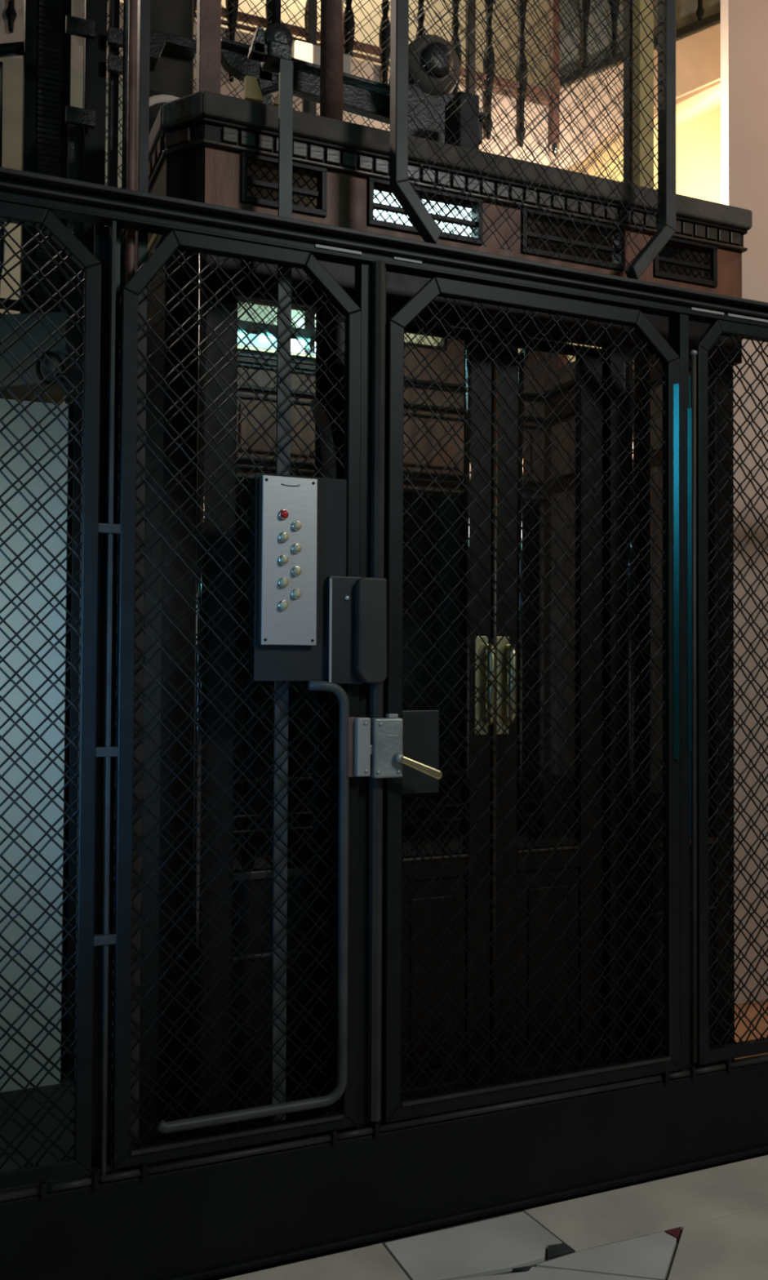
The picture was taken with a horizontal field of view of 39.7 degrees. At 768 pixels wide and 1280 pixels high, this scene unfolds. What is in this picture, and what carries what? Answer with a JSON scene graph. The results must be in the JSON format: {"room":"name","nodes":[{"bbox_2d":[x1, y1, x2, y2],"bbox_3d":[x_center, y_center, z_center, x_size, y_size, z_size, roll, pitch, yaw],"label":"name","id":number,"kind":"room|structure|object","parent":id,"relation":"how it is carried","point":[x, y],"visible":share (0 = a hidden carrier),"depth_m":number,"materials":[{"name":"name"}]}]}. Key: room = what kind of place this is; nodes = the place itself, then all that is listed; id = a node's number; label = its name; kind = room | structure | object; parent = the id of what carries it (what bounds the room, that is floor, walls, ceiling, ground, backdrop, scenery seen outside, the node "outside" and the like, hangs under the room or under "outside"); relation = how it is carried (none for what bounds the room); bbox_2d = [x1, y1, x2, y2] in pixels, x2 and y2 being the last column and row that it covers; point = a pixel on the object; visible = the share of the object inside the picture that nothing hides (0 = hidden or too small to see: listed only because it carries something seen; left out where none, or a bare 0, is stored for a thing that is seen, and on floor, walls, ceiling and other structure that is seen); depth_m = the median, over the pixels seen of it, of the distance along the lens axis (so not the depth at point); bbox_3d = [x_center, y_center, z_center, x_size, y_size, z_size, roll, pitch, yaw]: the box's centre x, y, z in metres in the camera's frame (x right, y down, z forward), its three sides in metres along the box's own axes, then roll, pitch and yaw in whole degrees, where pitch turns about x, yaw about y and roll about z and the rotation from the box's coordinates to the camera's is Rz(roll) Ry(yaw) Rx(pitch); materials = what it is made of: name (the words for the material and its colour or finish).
{"room":"elevator lobby","nodes":[
{"label":"elevator lobby","id":0,"kind":"room"},
{"bbox_2d":[0,398,68,1092],"bbox_3d":[-2.932,0.335,2.950,3.930,2.352,0.120,1,-1,-23],"label":"wall","id":1,"kind":"structure","parent":0,"point":[18,504],"depth_m":3.62,"materials":[{"name":"paint"}]},
{"bbox_2d":[0,311,66,404],"bbox_3d":[-3.205,-0.982,3.648,3.940,0.330,1.630,1,-1,-23],"label":"trim","id":2,"kind":"structure","parent":1,"relation":"on","point":[38,333],"depth_m":3.62,"materials":[{"name":"paint"}]},
{"bbox_2d":[0,41,44,312],"bbox_3d":[-2.038,-1.619,3.349,2.046,0.941,0.044,1,-1,-23],"label":"landing railing","id":3,"kind":"object","parent":2,"relation":"on","point":[9,49],"visible":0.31,"depth_m":3.65,"materials":[{"name":"metal"}]},
{"bbox_2d":[19,0,71,313],"bbox_3d":[-1.170,-2.376,3.709,0.154,2.600,0.085,1,-1,-23],"label":"column","id":4,"kind":"structure","parent":2,"relation":"on","point":[46,57],"depth_m":3.66,"materials":[{"name":"metal"}]},
{"bbox_2d":[0,1084,91,1191],"bbox_3d":[-1.525,1.507,2.810,1.440,0.018,1.200,1,-1,-23],"label":"trim","id":5,"kind":"structure","parent":1,"relation":"attached to","point":[30,1107],"depth_m":3.30,"materials":[{"name":"concrete"}]},
{"bbox_2d":[35,351,65,385],"bbox_3d":[-1.132,-0.922,3.613,0.096,0.115,0.014,1,-1,-23],"label":"scroll","id":6,"kind":"object","parent":1,"relation":"attached to","point":[56,356],"visible":0.67,"depth_m":3.61,"materials":[{"name":"paint"}]},
{"bbox_2d":[60,1076,150,1173],"bbox_3d":[0.049,1.533,3.645,2.110,0.018,1.500,1,-1,-23],"label":"trim","id":7,"kind":"structure","parent":1,"relation":"attached to","point":[71,1098],"depth_m":3.53,"materials":[{"name":"concrete"}]},
{"bbox_2d":[60,404,81,1079],"bbox_3d":[-0.948,0.215,3.789,0.365,2.614,0.060,1,-1,-23],"label":"metal post","id":8,"kind":"object","parent":7,"relation":"on","point":[72,642],"visible":0.1,"depth_m":3.71,"materials":[{"name":"black metal"}]},
{"bbox_2d":[73,302,148,1170],"bbox_3d":[-0.817,0.304,3.141,0.030,2.420,1.132,1,-1,-23],"label":"mesh panel","id":9,"kind":"object","parent":7,"relation":"on","point":[111,1166],"visible":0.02,"depth_m":3.00,"materials":[{"name":"black metal"}]},
{"bbox_2d":[104,0,623,362],"bbox_3d":[0.016,-1.455,4.396,2.440,6.001,0.030,1,-1,-23],"label":"mesh panel","id":10,"kind":"object","parent":7,"relation":"on","point":[308,332],"visible":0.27,"depth_m":4.57,"materials":[{"name":"black metal"}]},
{"bbox_2d":[343,53,351,74],"bbox_3d":[-0.183,-2.285,4.277,0.089,0.122,0.067,1,-1,-23],"label":"junction box","id":11,"kind":"object","parent":10,"relation":"attached to","point":[347,58],"visible":0.22,"depth_m":4.26,"materials":[{"name":"grey paint"}]},
{"bbox_2d":[111,90,751,1164],"bbox_3d":[0.086,0.021,3.561,1.877,2.815,1.171,1,-1,-23],"label":"cabin","id":12,"kind":"object","parent":7,"relation":"on","point":[206,147],"depth_m":3.11,"materials":[{"name":"brown wood"}]},
{"bbox_2d":[80,0,106,358],"bbox_3d":[-0.957,-2.304,3.535,0.069,2.750,0.050,1,-1,-23],"label":"column","id":13,"kind":"structure","parent":12,"relation":"attached to","point":[95,51],"depth_m":3.50,"materials":[{"name":"metal"}]},
{"bbox_2d":[64,124,83,405],"bbox_3d":[-1.021,-1.253,3.522,0.056,0.949,0.015,1,-1,-23],"label":"cover plate","id":14,"kind":"object","parent":13,"relation":"attached to","point":[74,375],"visible":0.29,"depth_m":3.51,"materials":[{"name":"metal"}]},
{"bbox_2d":[65,14,95,39],"bbox_3d":[-0.984,-1.984,3.447,0.090,0.050,0.020,1,-1,-23],"label":"strap","id":15,"kind":"object","parent":13,"relation":"attached to","point":[76,26],"visible":1,"depth_m":3.44,"materials":[{"name":"metal"}]},
{"bbox_2d":[65,105,95,128],"bbox_3d":[-0.982,-1.691,3.442,0.090,0.050,0.020,1,-1,-23],"label":"strap","id":16,"kind":"object","parent":13,"relation":"attached to","point":[75,116],"visible":1,"depth_m":3.43,"materials":[{"name":"metal"}]},
{"bbox_2d":[149,29,196,71],"bbox_3d":[-0.718,-1.960,3.560,0.181,0.096,0.080,1,-1,-23],"label":"beam","id":17,"kind":"structure","parent":13,"relation":"attached to","point":[161,42],"depth_m":3.54,"materials":[{"name":"metal"}]},
{"bbox_2d":[150,0,193,39],"bbox_3d":[-0.766,-2.150,3.706,0.160,0.212,0.220,1,-1,-23],"label":"panel","id":18,"kind":"object","parent":17,"relation":"attached to","point":[175,17],"visible":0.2,"depth_m":3.61,"materials":[{"name":"grey metal"}]},
{"bbox_2d":[149,53,194,97],"bbox_3d":[-0.765,-1.911,3.702,0.160,0.136,0.220,1,-1,-23],"label":"panel","id":19,"kind":"object","parent":17,"relation":"attached to","point":[171,75],"visible":0.29,"depth_m":3.60,"materials":[{"name":"grey metal"}]},
{"bbox_2d":[106,0,119,226],"bbox_3d":[-0.900,-2.303,3.560,0.029,2.750,0.050,1,-1,-23],"label":"column","id":20,"kind":"structure","parent":12,"relation":"attached to","point":[114,5],"depth_m":3.53,"materials":[{"name":"metal"}]},
{"bbox_2d":[107,53,123,75],"bbox_3d":[-0.861,-1.887,3.497,0.090,0.050,0.020,1,-1,-23],"label":"strap","id":21,"kind":"object","parent":20,"relation":"attached to","point":[115,63],"visible":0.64,"depth_m":3.48,"materials":[{"name":"metal"}]},
{"bbox_2d":[107,26,123,48],"bbox_3d":[-0.861,-1.977,3.499,0.090,0.050,0.020,1,-1,-23],"label":"strap","id":22,"kind":"object","parent":20,"relation":"attached to","point":[115,36],"visible":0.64,"depth_m":3.48,"materials":[{"name":"metal"}]},
{"bbox_2d":[121,0,128,189],"bbox_3d":[-0.844,-2.554,3.507,0.018,2.250,0.018,1,-1,-23],"label":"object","id":23,"kind":"object","parent":12,"relation":"attached to","point":[126,8],"visible":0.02,"depth_m":3.48,"materials":[{"name":"metal"}]},
{"bbox_2d":[149,94,179,133],"bbox_3d":[-0.659,-1.556,3.294,0.262,0.262,0.032,1,-1,-23],"label":"wheel","id":24,"kind":"object","parent":12,"relation":"attached to","point":[156,102],"visible":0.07,"depth_m":3.27,"materials":[{"name":"paint"}]},
{"bbox_2d":[195,0,221,93],"bbox_3d":[-0.491,-2.546,3.026,0.062,2.283,0.040,1,-1,-23],"label":"upright","id":25,"kind":"object","parent":12,"relation":"on","point":[208,11],"visible":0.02,"depth_m":2.99,"materials":[{"name":"brown metal"}]},
{"bbox_2d":[244,75,279,106],"bbox_3d":[-0.344,-1.621,3.147,0.140,0.072,0.020,1,-1,-23],"label":"bracket","id":26,"kind":"object","parent":12,"relation":"on","point":[253,91],"visible":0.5,"depth_m":3.12,"materials":[{"name":"metal"}]},
{"bbox_2d":[231,866,317,1149],"bbox_3d":[-0.288,0.230,2.818,0.232,2.300,0.034,1,-1,-23],"label":"panel","id":27,"kind":"object","parent":12,"relation":"on","point":[242,894],"depth_m":2.79,"materials":[{"name":"brown metal"}]},
{"bbox_2d":[291,40,320,113],"bbox_3d":[-0.289,-1.804,3.949,0.136,0.817,0.075,1,-1,-23],"label":"lamp","id":28,"kind":"object","parent":12,"relation":"on","point":[305,51],"visible":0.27,"depth_m":3.92,"materials":[{"name":"grey paint"}]},
{"bbox_2d":[293,40,312,62],"bbox_3d":[-0.297,-2.151,3.922,0.067,0.101,0.020,1,-1,-23],"label":"diffuser","id":29,"kind":"object","parent":28,"relation":"attached to","point":[303,51],"depth_m":3.91,"materials":[{"name":"white plastic"}]},
{"bbox_2d":[320,0,343,120],"bbox_3d":[-0.150,-2.541,3.172,0.068,2.283,0.068,1,-1,-23],"label":"upright","id":30,"kind":"object","parent":12,"relation":"on","point":[331,55],"visible":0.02,"depth_m":3.12,"materials":[{"name":"brown metal"}]},
{"bbox_2d":[221,37,487,145],"bbox_3d":[-0.093,-1.594,3.395,0.903,0.401,0.100,1,-1,-23],"label":"beam","id":31,"kind":"structure","parent":12,"relation":"on","point":[363,97],"depth_m":3.32,"materials":[{"name":"metal"}]},
{"bbox_2d":[373,189,471,236],"bbox_3d":[0.110,-1.310,3.357,0.520,0.060,0.300,1,-1,-23],"label":"lamp","id":32,"kind":"object","parent":12,"relation":"attached to","point":[385,193],"visible":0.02,"depth_m":3.26,"materials":[{"name":"glass"}]},
{"bbox_2d":[388,34,460,142],"bbox_3d":[0.129,-1.635,3.350,0.260,0.484,0.218,1,-1,-23],"label":"pulley","id":33,"kind":"object","parent":12,"relation":"on","point":[425,51],"visible":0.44,"depth_m":3.28,"materials":[{"name":"metal"}]},
{"bbox_2d":[444,91,479,150],"bbox_3d":[0.232,-1.504,3.173,0.069,0.214,0.100,1,-1,-23],"label":"box","id":34,"kind":"object","parent":12,"relation":"on","point":[452,123],"visible":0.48,"depth_m":3.13,"materials":[{"name":"metal"}]},
{"bbox_2d":[623,0,632,184],"bbox_3d":[0.864,-2.524,3.713,0.044,2.283,0.040,1,-1,-23],"label":"channel","id":35,"kind":"object","parent":12,"relation":"on","point":[628,12],"visible":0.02,"depth_m":3.68,"materials":[{"name":"metal"}]},
{"bbox_2d":[632,0,653,188],"bbox_3d":[0.880,-2.526,3.611,0.059,2.283,0.040,1,-1,-23],"label":"upright","id":36,"kind":"object","parent":12,"relation":"on","point":[639,121],"visible":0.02,"depth_m":3.58,"materials":[{"name":"paint"}]},
{"bbox_2d":[0,0,720,404],"bbox_3d":[-0.982,-1.928,5.556,9.500,7.012,0.100,1,-1,-23],"label":"wall","id":37,"kind":"structure","parent":0,"point":[698,142],"depth_m":6.26,"materials":[{"name":"beige paint"}]},
{"bbox_2d":[237,332,276,349],"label":"light","id":38,"kind":"object","parent":37,"relation":"attached to","point":[260,341],"depth_m":5.53,"materials":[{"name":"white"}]},
{"bbox_2d":[237,332,276,349],"bbox_3d":[-0.730,-1.569,5.526,0.381,0.104,0.060,1,-1,-23],"label":"diffuser","id":39,"kind":"object","parent":38,"relation":"attached to","point":[260,341],"depth_m":5.53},
{"bbox_2d":[291,338,304,353],"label":"light","id":40,"kind":"object","parent":37,"relation":"attached to","point":[295,347],"depth_m":5.59,"materials":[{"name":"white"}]},
{"bbox_2d":[291,338,315,353],"bbox_3d":[-0.384,-1.547,5.662,0.262,0.149,0.080,1,-1,-23],"label":"diffuser","id":41,"kind":"object","parent":40,"relation":"attached to","point":[295,347],"depth_m":5.59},
{"bbox_2d":[0,0,720,186],"bbox_3d":[0.362,-3.746,5.537,5.910,2.956,1.056,1,-1,-23],"label":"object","id":42,"kind":"structure","parent":37,"relation":"attached to","point":[698,55],"depth_m":5.15,"materials":[{"name":"paint"}]},
{"bbox_2d":[60,1080,767,1279],"bbox_3d":[0.336,1.539,1.710,10.000,0.101,8.082,1,-1,-23],"label":"floor","id":43,"kind":"structure","parent":0,"point":[709,1222],"depth_m":2.66,"materials":[{"name":"tile"}]},
{"bbox_2d":[0,200,101,1189],"bbox_3d":[-1.262,0.108,2.192,1.302,2.186,0.030,1,-1,-23],"label":"mesh panel","id":44,"kind":"object","parent":43,"relation":"on","point":[79,1164],"visible":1,"depth_m":2.41,"materials":[{"name":"metal"}]},
{"bbox_2d":[91,219,120,1175],"bbox_3d":[-0.651,0.124,2.478,0.060,2.214,0.072,1,-1,-23],"label":"post","id":45,"kind":"object","parent":43,"relation":"on","point":[107,249],"visible":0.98,"depth_m":2.49,"materials":[{"name":"grey metal"}]},
{"bbox_2d":[116,0,137,1169],"bbox_3d":[-0.608,-0.998,2.557,0.022,5.000,0.022,1,-1,-23],"label":"pole","id":46,"kind":"object","parent":43,"relation":"on","point":[133,4],"visible":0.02,"depth_m":2.55,"materials":[{"name":"brown metal"}]},
{"bbox_2d":[125,0,150,1168],"bbox_3d":[-0.589,-0.997,2.582,0.024,5.000,0.045,1,-1,-23],"label":"metal post","id":47,"kind":"object","parent":43,"relation":"on","point":[144,6],"visible":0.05,"depth_m":2.55,"materials":[{"name":"grey metal"}]},
{"bbox_2d":[111,229,361,1168],"bbox_3d":[-0.341,0.122,2.581,0.599,2.186,0.037,1,-1,-23],"label":"mesh panel","id":48,"kind":"object","parent":43,"relation":"on","point":[124,1154],"visible":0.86,"depth_m":2.55,"materials":[{"name":"metal"}]},
{"bbox_2d":[155,680,349,1133],"bbox_3d":[-0.307,0.621,2.558,0.472,1.047,0.025,1,-1,-23],"label":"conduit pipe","id":49,"kind":"object","parent":48,"relation":"attached to","point":[162,1126],"visible":1,"depth_m":2.63,"materials":[{"name":"metal"}]},
{"bbox_2d":[253,472,346,680],"bbox_3d":[-0.205,-0.152,2.629,0.238,0.507,0.004,1,-1,-23],"label":"control box","id":50,"kind":"object","parent":48,"relation":"attached to","point":[271,662],"visible":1,"depth_m":2.65,"materials":[{"name":"metal"}]},
{"bbox_2d":[257,475,317,645],"bbox_3d":[-0.233,-0.193,2.597,0.147,0.411,0.036,1,-1,-23],"label":"panel","id":51,"kind":"object","parent":50,"relation":"attached to","point":[287,506],"visible":1,"depth_m":2.59,"materials":[{"name":"metal"}]},
{"bbox_2d":[326,575,386,684],"bbox_3d":[-0.067,-0.024,2.662,0.148,0.268,0.048,1,-1,-23],"label":"box","id":52,"kind":"object","parent":48,"relation":"attached to","point":[357,606],"depth_m":2.65,"materials":[{"name":"black metal"}]},
{"bbox_2d":[271,57,293,1142],"bbox_3d":[-0.264,0.012,2.697,0.034,2.979,0.044,1,-1,-23],"label":"rail","id":53,"kind":"object","parent":43,"relation":"on","point":[286,66],"visible":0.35,"depth_m":2.68,"materials":[{"name":"metal"}]},
{"bbox_2d":[247,0,293,74],"bbox_3d":[-0.288,-2.435,2.752,0.114,1.915,0.080,1,-1,-23],"label":"shoe","id":54,"kind":"object","parent":53,"relation":"on","point":[268,46],"visible":0.95,"depth_m":2.71,"materials":[{"name":"metal"}]},
{"bbox_2d":[350,260,386,1130],"bbox_3d":[-0.035,0.136,2.725,0.071,2.222,0.076,1,-1,-23],"label":"post","id":55,"kind":"object","parent":43,"relation":"on","point":[370,278],"visible":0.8,"depth_m":2.70,"materials":[{"name":"metal"}]},
{"bbox_2d":[0,166,767,328],"bbox_3d":[0.122,-1.000,2.807,4.800,0.067,0.070,1,-1,-23],"label":"metal beam","id":56,"kind":"structure","parent":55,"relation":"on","point":[70,199],"depth_m":2.71,"materials":[{"name":"metal"}]},
{"bbox_2d":[389,0,675,279],"bbox_3d":[0.438,-2.258,2.962,0.892,2.450,0.042,1,-1,-23],"label":"mesh panel","id":57,"kind":"object","parent":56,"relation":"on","point":[409,199],"visible":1,"depth_m":2.95,"materials":[{"name":"grey metal"}]},
{"bbox_2d":[347,713,442,779],"bbox_3d":[0.026,0.269,2.676,0.242,0.164,0.059,1,-1,-19],"label":"lock","id":58,"kind":"object","parent":55,"relation":"attached to","point":[375,744],"visible":1,"depth_m":2.65,"materials":[{"name":"grey paint"}]},
{"bbox_2d":[0,1053,767,1279],"bbox_3d":[0.106,1.366,2.763,4.800,0.290,0.072,1,-1,-23],"label":"plinth","id":59,"kind":"object","parent":43,"relation":"on","point":[217,1214],"visible":0.91,"depth_m":2.67,"materials":[{"name":"paint"}]},
{"bbox_2d":[382,276,680,1122],"bbox_3d":[0.431,0.140,2.906,0.923,2.181,0.045,1,-1,-23],"label":"gate leaf","id":60,"kind":"object","parent":43,"relation":"on","point":[394,1108],"visible":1,"depth_m":2.89,"materials":[{"name":"metal"}]},
{"bbox_2d":[401,710,439,794],"bbox_3d":[0.093,0.289,2.752,0.106,0.213,0.006,1,-1,-23],"label":"backplate","id":61,"kind":"object","parent":60,"relation":"attached to","point":[420,736],"visible":0.96,"depth_m":2.75,"materials":[{"name":"black metal"}]},
{"bbox_2d":[668,313,697,1072],"bbox_3d":[0.881,0.150,3.121,0.060,2.222,0.066,1,-1,-23],"label":"post","id":62,"kind":"object","parent":43,"relation":"on","point":[678,325],"visible":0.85,"depth_m":3.10,"materials":[{"name":"metal"}]},
{"bbox_2d":[692,320,767,1064],"bbox_3d":[1.527,0.149,3.381,1.334,2.186,0.030,1,-1,-23],"label":"mesh panel","id":63,"kind":"object","parent":43,"relation":"on","point":[705,1055],"visible":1,"depth_m":3.16,"materials":[{"name":"metal"}]},
{"bbox_2d":[720,0,767,1004],"bbox_3d":[2.791,-1.917,5.171,2.860,7.012,0.050,1,-1,-23],"label":"wall","id":64,"kind":"structure","parent":0,"point":[744,23],"depth_m":4.61,"materials":[{"name":"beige paint"}]},
{"bbox_2d":[734,1000,767,1059],"bbox_3d":[2.554,1.562,4.436,2.980,0.020,0.990,1,-1,-23],"label":"trim","id":65,"kind":"structure","parent":64,"relation":"attached to","point":[752,1012],"depth_m":4.29,"materials":[{"name":"ceramic"}]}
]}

